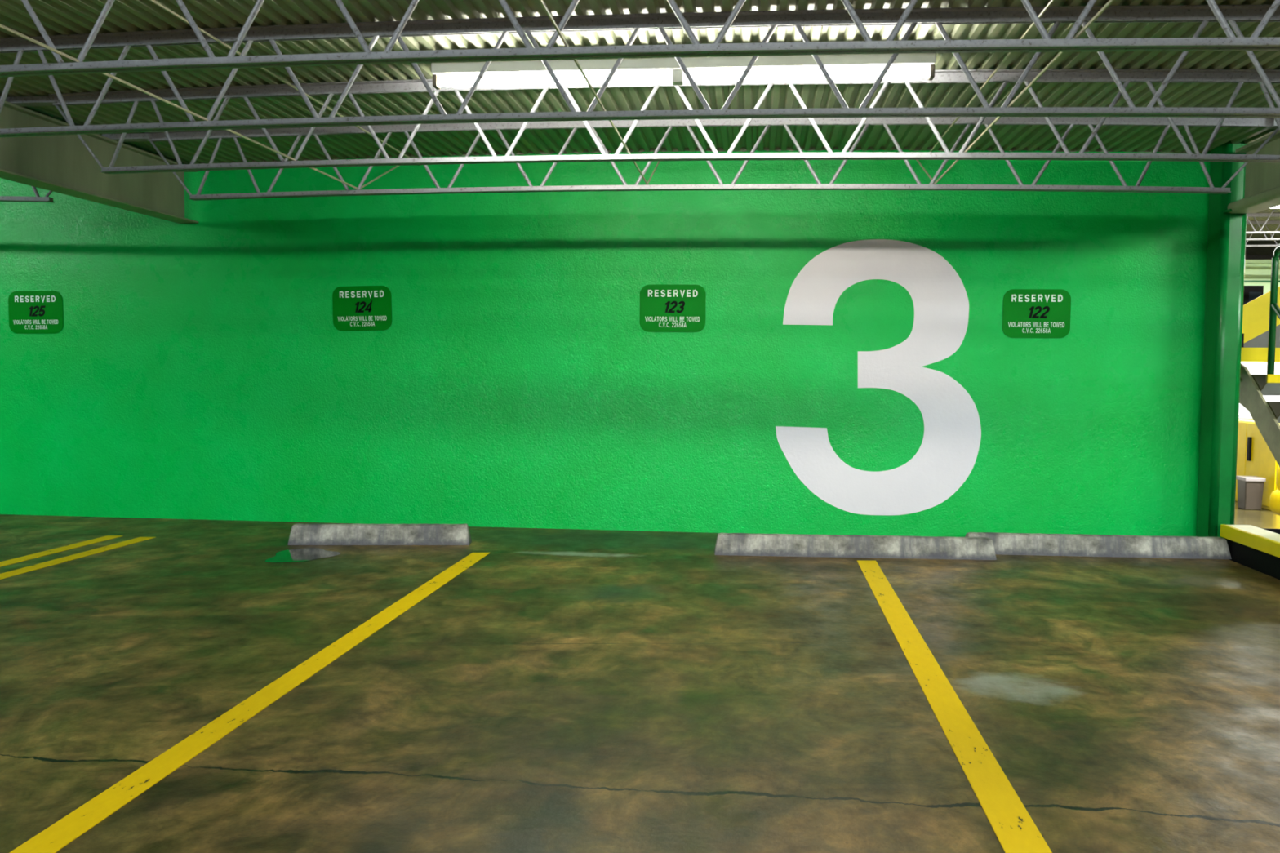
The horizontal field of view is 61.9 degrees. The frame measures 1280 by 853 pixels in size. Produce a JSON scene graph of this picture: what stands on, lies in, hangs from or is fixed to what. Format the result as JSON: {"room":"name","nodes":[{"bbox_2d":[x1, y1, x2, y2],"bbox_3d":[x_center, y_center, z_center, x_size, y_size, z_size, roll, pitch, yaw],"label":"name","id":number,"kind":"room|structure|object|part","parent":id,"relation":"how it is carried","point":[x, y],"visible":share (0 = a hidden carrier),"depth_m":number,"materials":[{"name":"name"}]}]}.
{"room":"parking garage","nodes":[
{"label":"parking garage","id":0,"kind":"room"},
{"bbox_2d":[0,149,1210,537],"bbox_3d":[-4.437,-0.713,8.732,17.300,2.935,0.200,1,3,6],"label":"wall","id":1,"kind":"structure","parent":0,"point":[202,370],"depth_m":8.21,"materials":[{"name":"green paint"}]},
{"bbox_2d":[8,290,63,333],"bbox_3d":[-4.910,-0.928,8.667,0.470,0.345,0.007,0,3,6],"label":"parking sign","id":2,"kind":"object","parent":1,"relation":"attached to","point":[33,312],"visible":1,"depth_m":8.66,"materials":[{"name":"green metal"}]},
{"bbox_2d":[0,101,198,223],"bbox_3d":[-4.347,-1.456,1.465,0.170,0.420,14.133,1,3,6],"label":"girder","id":3,"kind":"object","parent":1,"relation":"attached to","point":[63,164],"visible":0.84,"depth_m":7.13,"materials":[{"name":"paint"}]},
{"bbox_2d":[0,133,102,202],"bbox_3d":[-7.599,-1.882,7.817,7.800,0.513,0.105,1,3,6],"label":"joist","id":4,"kind":"object","parent":3,"relation":"on","point":[37,198],"visible":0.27,"depth_m":7.46,"materials":[{"name":"grey paint"}]},
{"bbox_3d":[-3.996,-1.781,7.434,0.351,0.400,0.017,1,3,6],"label":"rod","id":5,"kind":"part","parent":4,"relation":"part of","materials":[{"name":"grey paint"}]},
{"bbox_2d":[0,4,1279,137],"bbox_3d":[-0.039,-1.655,4.998,7.800,0.513,0.105,1,3,6],"label":"joist","id":6,"kind":"object","parent":3,"relation":"on","point":[1233,14],"visible":0.99,"depth_m":4.96,"materials":[{"name":"grey paint"}]},
{"bbox_2d":[0,69,1279,173],"bbox_3d":[0.069,-1.708,5.992,7.800,0.513,0.105,1,3,6],"label":"joist","id":7,"kind":"object","parent":3,"relation":"on","point":[1240,77],"visible":0.74,"depth_m":5.96,"materials":[{"name":"grey paint"}]},
{"bbox_3d":[-3.636,-1.945,6.379,0.345,0.036,0.090,1,3,6],"label":"bearing seat","id":8,"kind":"part","parent":7,"relation":"part of","materials":[{"name":"grey paint"}]},
{"bbox_3d":[-3.336,-1.723,6.358,0.314,0.401,0.017,1,3,6],"label":"rod","id":9,"kind":"part","parent":7,"relation":"part of","materials":[{"name":"grey paint"}]},
{"bbox_2d":[0,0,1279,77],"bbox_3d":[-0.146,-1.603,4.003,7.800,0.513,0.105,1,3,6],"label":"joist","id":10,"kind":"object","parent":3,"relation":"on","point":[1047,44],"visible":1,"depth_m":3.99,"materials":[{"name":"grey paint"}]},
{"bbox_2d":[102,116,1279,200],"bbox_3d":[0.175,-1.761,6.986,7.800,0.513,0.105,1,3,6],"label":"joist","id":11,"kind":"object","parent":3,"relation":"on","point":[1268,122],"visible":0.75,"depth_m":6.93,"materials":[{"name":"grey paint"}]},
{"bbox_3d":[-3.529,-1.998,7.373,0.345,0.036,0.090,1,3,6],"label":"bearing seat","id":12,"kind":"part","parent":11,"relation":"part of","materials":[{"name":"grey paint"}]},
{"bbox_3d":[-3.229,-1.775,7.352,0.314,0.401,0.017,1,3,6],"label":"rod","id":13,"kind":"part","parent":11,"relation":"part of","materials":[{"name":"grey paint"}]},
{"bbox_2d":[0,23,399,189],"bbox_3d":[-2.141,-1.696,4.990,0.013,0.425,6.630,1,3,6],"label":"rod","id":14,"kind":"object","parent":11,"relation":"attached to","point":[2,26],"visible":0.72,"depth_m":4.84,"materials":[{"name":"paint"}]},
{"bbox_2d":[150,0,421,165],"bbox_3d":[-2.055,-1.854,4.972,0.013,0.011,6.628,1,3,6],"label":"rod","id":15,"kind":"object","parent":11,"relation":"attached to","point":[155,2],"visible":0.63,"depth_m":5.63,"materials":[{"name":"paint"}]},
{"bbox_2d":[538,0,660,184],"bbox_3d":[-0.189,-1.673,4.781,0.013,0.408,6.630,1,3,6],"label":"rod","id":16,"kind":"object","parent":11,"relation":"attached to","point":[541,2],"visible":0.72,"depth_m":4.54,"materials":[{"name":"paint"}]},
{"bbox_2d":[929,0,1053,151],"bbox_3d":[1.743,-1.797,4.566,0.013,0.011,6.628,1,3,6],"label":"rod","id":17,"kind":"object","parent":11,"relation":"attached to","point":[1051,2],"visible":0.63,"depth_m":5.51,"materials":[{"name":"paint"}]},
{"bbox_2d":[915,0,1114,184],"bbox_3d":[1.647,-1.639,4.585,0.013,0.420,6.630,1,3,6],"label":"rod","id":18,"kind":"object","parent":11,"relation":"attached to","point":[1100,11],"visible":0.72,"depth_m":4.42,"materials":[{"name":"paint"}]},
{"bbox_3d":[3.779,-1.660,6.604,0.351,0.400,0.017,1,3,6],"label":"rod","id":19,"kind":"part","parent":11,"relation":"part of","materials":[{"name":"grey paint"}]},
{"bbox_3d":[3.973,-1.872,6.572,0.165,0.053,0.090,1,3,6],"label":"bearing seat","id":20,"kind":"part","parent":11,"relation":"part of","materials":[{"name":"grey paint"}]},
{"bbox_2d":[332,285,391,331],"bbox_3d":[-2.182,-0.928,8.373,0.478,0.350,0.007,0,3,6],"label":"parking sign","id":21,"kind":"object","parent":1,"relation":"attached to","point":[355,308],"visible":1,"depth_m":8.37,"materials":[{"name":"green metal"}]},
{"bbox_2d":[639,284,706,332],"bbox_3d":[0.248,-0.899,8.113,0.503,0.360,0.007,1,3,6],"label":"parking sign","id":22,"kind":"object","parent":1,"relation":"attached to","point":[663,308],"visible":1,"depth_m":8.11,"materials":[{"name":"green metal"}]},
{"bbox_2d":[200,146,1195,164],"bbox_3d":[0.254,-2.059,8.051,7.530,0.082,0.028,1,3,6],"label":"trim","id":23,"kind":"structure","parent":1,"relation":"attached to","point":[766,148],"depth_m":7.99,"materials":[{"name":"green paint"}]},
{"bbox_2d":[775,239,981,515],"bbox_3d":[1.784,-0.361,7.978,1.515,2.061,0.004,1,3,6],"label":"painted numeral","id":24,"kind":"object","parent":1,"relation":"attached to","point":[946,456],"visible":1,"depth_m":7.96,"materials":[{"name":"white paint"}]},
{"bbox_2d":[1002,288,1071,337],"bbox_3d":[2.911,-0.829,7.830,0.481,0.357,0.007,1,3,6],"label":"parking sign","id":25,"kind":"object","parent":1,"relation":"attached to","point":[1026,313],"visible":1,"depth_m":7.83,"materials":[{"name":"green metal"}]},
{"bbox_2d":[0,514,1279,852],"bbox_3d":[-5.262,1.233,1.716,17.210,0.250,14.153,1,3,6],"label":"floor","id":26,"kind":"structure","parent":0,"point":[567,691],"depth_m":4.08,"materials":[{"name":"concrete"}]},
{"bbox_2d":[0,535,123,567],"bbox_3d":[-4.211,0.952,4.759,0.110,0.003,6.054,1,3,8],"label":"parking line","id":27,"kind":"object","parent":26,"relation":"on","point":[13,561],"visible":1,"depth_m":7.11,"materials":[{"name":"yellow paint"}]},
{"bbox_2d":[0,537,155,579],"bbox_3d":[-3.927,0.957,4.721,0.110,0.003,6.037,1,3,7],"label":"parking line","id":28,"kind":"object","parent":26,"relation":"on","point":[42,565],"visible":1,"depth_m":6.84,"materials":[{"name":"yellow paint"}]},
{"bbox_2d":[9,552,489,852],"bbox_3d":[-1.378,1.003,4.324,0.116,0.003,5.786,1,3,6],"label":"parking line","id":29,"kind":"object","parent":26,"relation":"on","point":[67,829],"visible":1,"depth_m":3.60,"materials":[{"name":"yellow paint"}]},
{"bbox_2d":[264,547,340,562],"bbox_3d":[-2.215,0.847,7.027,0.436,0.002,0.566,1,3,6],"label":"puddle","id":30,"kind":"object","parent":26,"relation":"on","point":[310,553],"visible":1,"depth_m":7.02,"materials":[{"name":"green liquid"}]},
{"bbox_2d":[287,523,471,545],"bbox_3d":[-1.832,0.758,7.543,1.258,0.136,0.174,0,3,-3],"label":"parking block","id":31,"kind":"object","parent":26,"relation":"on","point":[310,534],"visible":1,"depth_m":7.48,"materials":[{"name":"concrete"}]},
{"bbox_2d":[714,533,996,559],"bbox_3d":[1.446,0.807,7.233,1.878,0.136,0.174,1,3,3],"label":"parking block","id":32,"kind":"object","parent":26,"relation":"on","point":[726,544],"visible":1,"depth_m":7.17,"materials":[{"name":"concrete"}]},
{"bbox_2d":[857,560,1052,852],"bbox_3d":[1.162,1.039,4.113,0.124,0.003,5.908,1,3,6],"label":"parking line","id":33,"kind":"object","parent":26,"relation":"on","point":[1015,829],"visible":1,"depth_m":3.66,"materials":[{"name":"yellow paint"}]},
{"bbox_2d":[964,532,1231,559],"bbox_3d":[3.136,0.817,7.362,1.767,0.136,0.174,1,3,4],"label":"parking block","id":34,"kind":"object","parent":26,"relation":"on","point":[1004,544],"visible":0.96,"depth_m":7.30,"materials":[{"name":"concrete"}]},
{"bbox_2d":[1195,140,1247,538],"bbox_3d":[4.106,-0.544,7.476,0.180,2.860,0.380,1,3,6],"label":"steel column","id":35,"kind":"structure","parent":26,"relation":"on","point":[1226,235],"depth_m":7.42,"materials":[{"name":"green metal"}]},
{"bbox_3d":[4.101,-1.473,7.286,0.180,0.015,0.100,1,3,6],"label":"bearing plate","id":36,"kind":"part","parent":35,"relation":"part of","materials":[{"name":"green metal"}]},
{"bbox_2d":[1227,130,1279,213],"bbox_3d":[3.388,-1.307,0.452,0.200,0.423,13.760,1,3,6],"label":"girder","id":37,"kind":"object","parent":35,"relation":"on","point":[1262,180],"visible":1,"depth_m":6.97,"materials":[{"name":"paint"}]},
{"bbox_2d":[0,0,1279,164],"bbox_3d":[-1.009,-1.700,1.168,24.553,0.088,14.283,1,3,6],"label":"ceiling","id":38,"kind":"structure","parent":0,"point":[57,17],"depth_m":6.05,"materials":[{"name":"paint"}]},
{"bbox_2d":[431,53,936,89],"bbox_3d":[0.196,-1.857,5.521,2.590,0.161,0.120,1,3,6],"label":"strip light","id":39,"kind":"object","parent":38,"relation":"hanging from","point":[838,66],"visible":0.81,"depth_m":5.49,"materials":[{"name":"white plastic"}]},
{"bbox_2d":[1234,501,1279,528],"bbox_3d":[14.050,1.881,12.687,18.700,0.150,32.000,1,3,6],"label":"floor","id":40,"kind":"structure","parent":0,"point":[1263,518],"depth_m":17.47,"materials":[{"name":"beige concrete"}]},
{"bbox_2d":[1220,524,1279,579],"bbox_3d":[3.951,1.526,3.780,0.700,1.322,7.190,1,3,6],"label":"curb","id":41,"kind":"object","parent":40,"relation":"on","point":[1252,547],"visible":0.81,"depth_m":6.92,"materials":[{"name":"yellow paint"}]},
{"bbox_3d":[3.725,0.875,3.764,0.165,0.020,7.180,1,3,6],"label":"plate","id":42,"kind":"part","parent":41,"relation":"part of","materials":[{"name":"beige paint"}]},
{"bbox_2d":[1235,475,1266,510],"bbox_3d":[10.683,1.163,18.677,0.340,0.570,0.380,1,3,6],"label":"waste bin","id":43,"kind":"object","parent":40,"relation":"on","point":[1250,488],"visible":0.95,"depth_m":18.53,"materials":[{"name":"grey plastic"}]},
{"bbox_2d":[1235,418,1279,510],"bbox_3d":[11.311,0.661,19.464,0.625,1.500,2.400,1,3,6],"label":"cabinet","id":44,"kind":"object","parent":40,"relation":"on","point":[1255,457],"visible":0.48,"depth_m":19.06,"materials":[{"name":"yellow metal"}]},
{"bbox_3d":[11.113,0.607,20.057,0.025,1.420,1.220,1,3,6],"label":"door","id":45,"kind":"part","parent":44,"relation":"part of","materials":[{"name":"yellow metal"}]},
{"bbox_3d":[10.998,0.404,19.253,0.040,0.430,0.100,1,3,6],"label":"handle","id":46,"kind":"part","parent":44,"relation":"part of","materials":[{"name":"black rubber"}]},
{"bbox_3d":[10.986,0.670,18.875,0.025,1.420,1.120,1,3,6],"label":"door","id":47,"kind":"part","parent":44,"relation":"part of","materials":[{"name":"yellow metal"}]},
{"bbox_2d":[1239,244,1279,466],"bbox_3d":[5.713,-0.084,7.564,2.850,4.213,4.550,1,3,6],"label":"stair","id":48,"kind":"structure","parent":40,"relation":"on","point":[1260,335],"depth_m":8.15,"materials":[{"name":"yellow metal"}]},
{"bbox_3d":[4.728,-0.316,8.180,0.009,0.165,0.313,1,3,6],"label":"plate","id":49,"kind":"part","parent":48,"relation":"part of","materials":[{"name":"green metal"}]},
{"bbox_3d":[6.232,-1.291,8.995,2.160,1.288,0.030,1,3,6],"label":"soffit panel","id":50,"kind":"part","parent":48,"relation":"part of","materials":[{"name":"yellow paint"}]},
{"bbox_3d":[4.697,-0.102,7.920,0.009,0.165,0.313,1,3,6],"label":"plate","id":51,"kind":"part","parent":48,"relation":"part of","materials":[{"name":"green metal"}]},
{"bbox_3d":[4.622,-0.454,6.859,0.048,1.688,2.391,1,3,6],"label":"handrail","id":52,"kind":"part","parent":48,"relation":"part of","materials":[{"name":"green metal"}]},
{"bbox_3d":[4.626,-0.051,6.952,0.042,1.650,2.224,1,3,6],"label":"rail","id":53,"kind":"part","parent":48,"relation":"part of","materials":[{"name":"green metal"}]},
{"bbox_2d":[1269,466,1279,515],"bbox_3d":[9.886,1.075,15.248,1.350,1.100,0.920,1,3,6],"label":"utility cart","id":54,"kind":"object","parent":40,"relation":"on","point":[1274,499],"visible":0.97,"depth_m":15.55,"materials":[{"name":"yellow plastic"}]},
{"bbox_2d":[1275,466,1279,489],"bbox_3d":[9.930,0.773,15.288,1.280,0.500,0.800,1,3,6],"label":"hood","id":55,"kind":"object","parent":54,"relation":"attached to","point":[1277,478],"depth_m":15.58,"materials":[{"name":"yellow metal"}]},
{"bbox_2d":[1238,361,1279,419],"bbox_3d":[12.793,-0.007,20.886,7.000,2.710,0.150,1,3,6],"label":"wall","id":56,"kind":"structure","parent":0,"point":[1254,367],"depth_m":20.82,"materials":[{"name":"white paint"}]},
{"bbox_2d":[1238,395,1279,418],"bbox_3d":[12.785,-0.485,20.740,5.600,0.680,0.070,1,3,6],"label":"window","id":57,"kind":"structure","parent":56,"relation":"in","point":[1243,412],"depth_m":20.82,"materials":[{"name":"white"}]},
{"bbox_3d":[12.787,-0.486,20.755,5.600,0.680,0.040,1,3,6],"label":"frame","id":58,"kind":"part","parent":57,"relation":"part of","materials":[{"name":"white metal"}]},
{"bbox_2d":[1244,208,1279,255],"bbox_3d":[11.458,-3.630,16.347,12.738,0.028,18.707,1,3,6],"label":"ceiling","id":59,"kind":"structure","parent":0,"point":[1250,251],"depth_m":21.96,"materials":[{"name":"paint"}]},
{"bbox_2d":[1245,213,1279,240],"bbox_3d":[11.932,-3.479,18.674,7.800,0.513,0.105,1,3,6],"label":"joist","id":60,"kind":"object","parent":59,"relation":"attached to","point":[1248,215],"visible":0.16,"depth_m":18.76,"materials":[{"name":"grey paint"}]},
{"bbox_2d":[1245,220,1279,246],"bbox_3d":[12.039,-3.532,19.667,7.800,0.513,0.105,1,3,6],"label":"joist","id":61,"kind":"object","parent":59,"relation":"attached to","point":[1260,222],"visible":0.15,"depth_m":19.70,"materials":[{"name":"grey paint"}]},
{"bbox_2d":[1245,208,1279,233],"bbox_3d":[11.825,-3.426,17.681,7.800,0.513,0.105,1,3,6],"label":"joist","id":62,"kind":"object","parent":59,"relation":"attached to","point":[1254,229],"visible":0.16,"depth_m":17.82,"materials":[{"name":"grey paint"}]},
{"bbox_2d":[1244,254,1279,259],"bbox_3d":[16.323,-1.567,25.454,21.000,5.400,0.200,1,3,6],"label":"wall","id":63,"kind":"structure","parent":0,"point":[1246,257],"depth_m":25.39,"materials":[{"name":"green paint"}]},
{"bbox_3d":[14.150,-0.273,23.188,6.800,3.020,4.700,1,3,6],"label":"floor slab","id":64,"kind":"structure","parent":0,"visible":0},
{"bbox_2d":[1243,259,1279,305],"bbox_3d":[12.803,-2.637,22.946,1.800,1.700,1.920,1,3,6],"label":"wall","id":65,"kind":"structure","parent":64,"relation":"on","point":[1257,273],"depth_m":22.02,"materials":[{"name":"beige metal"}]},
{"bbox_3d":[12.690,-2.318,22.033,0.240,0.920,0.010,1,3,6],"label":"pane","id":66,"kind":"part","parent":65,"relation":"part of","materials":[{"name":"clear glass"}]},
{"bbox_3d":[12.803,-2.603,22.958,1.700,1.630,1.800,1,3,6],"label":"wall panel","id":67,"kind":"part","parent":65,"relation":"part of","materials":[{"name":"paint"}]}
]}

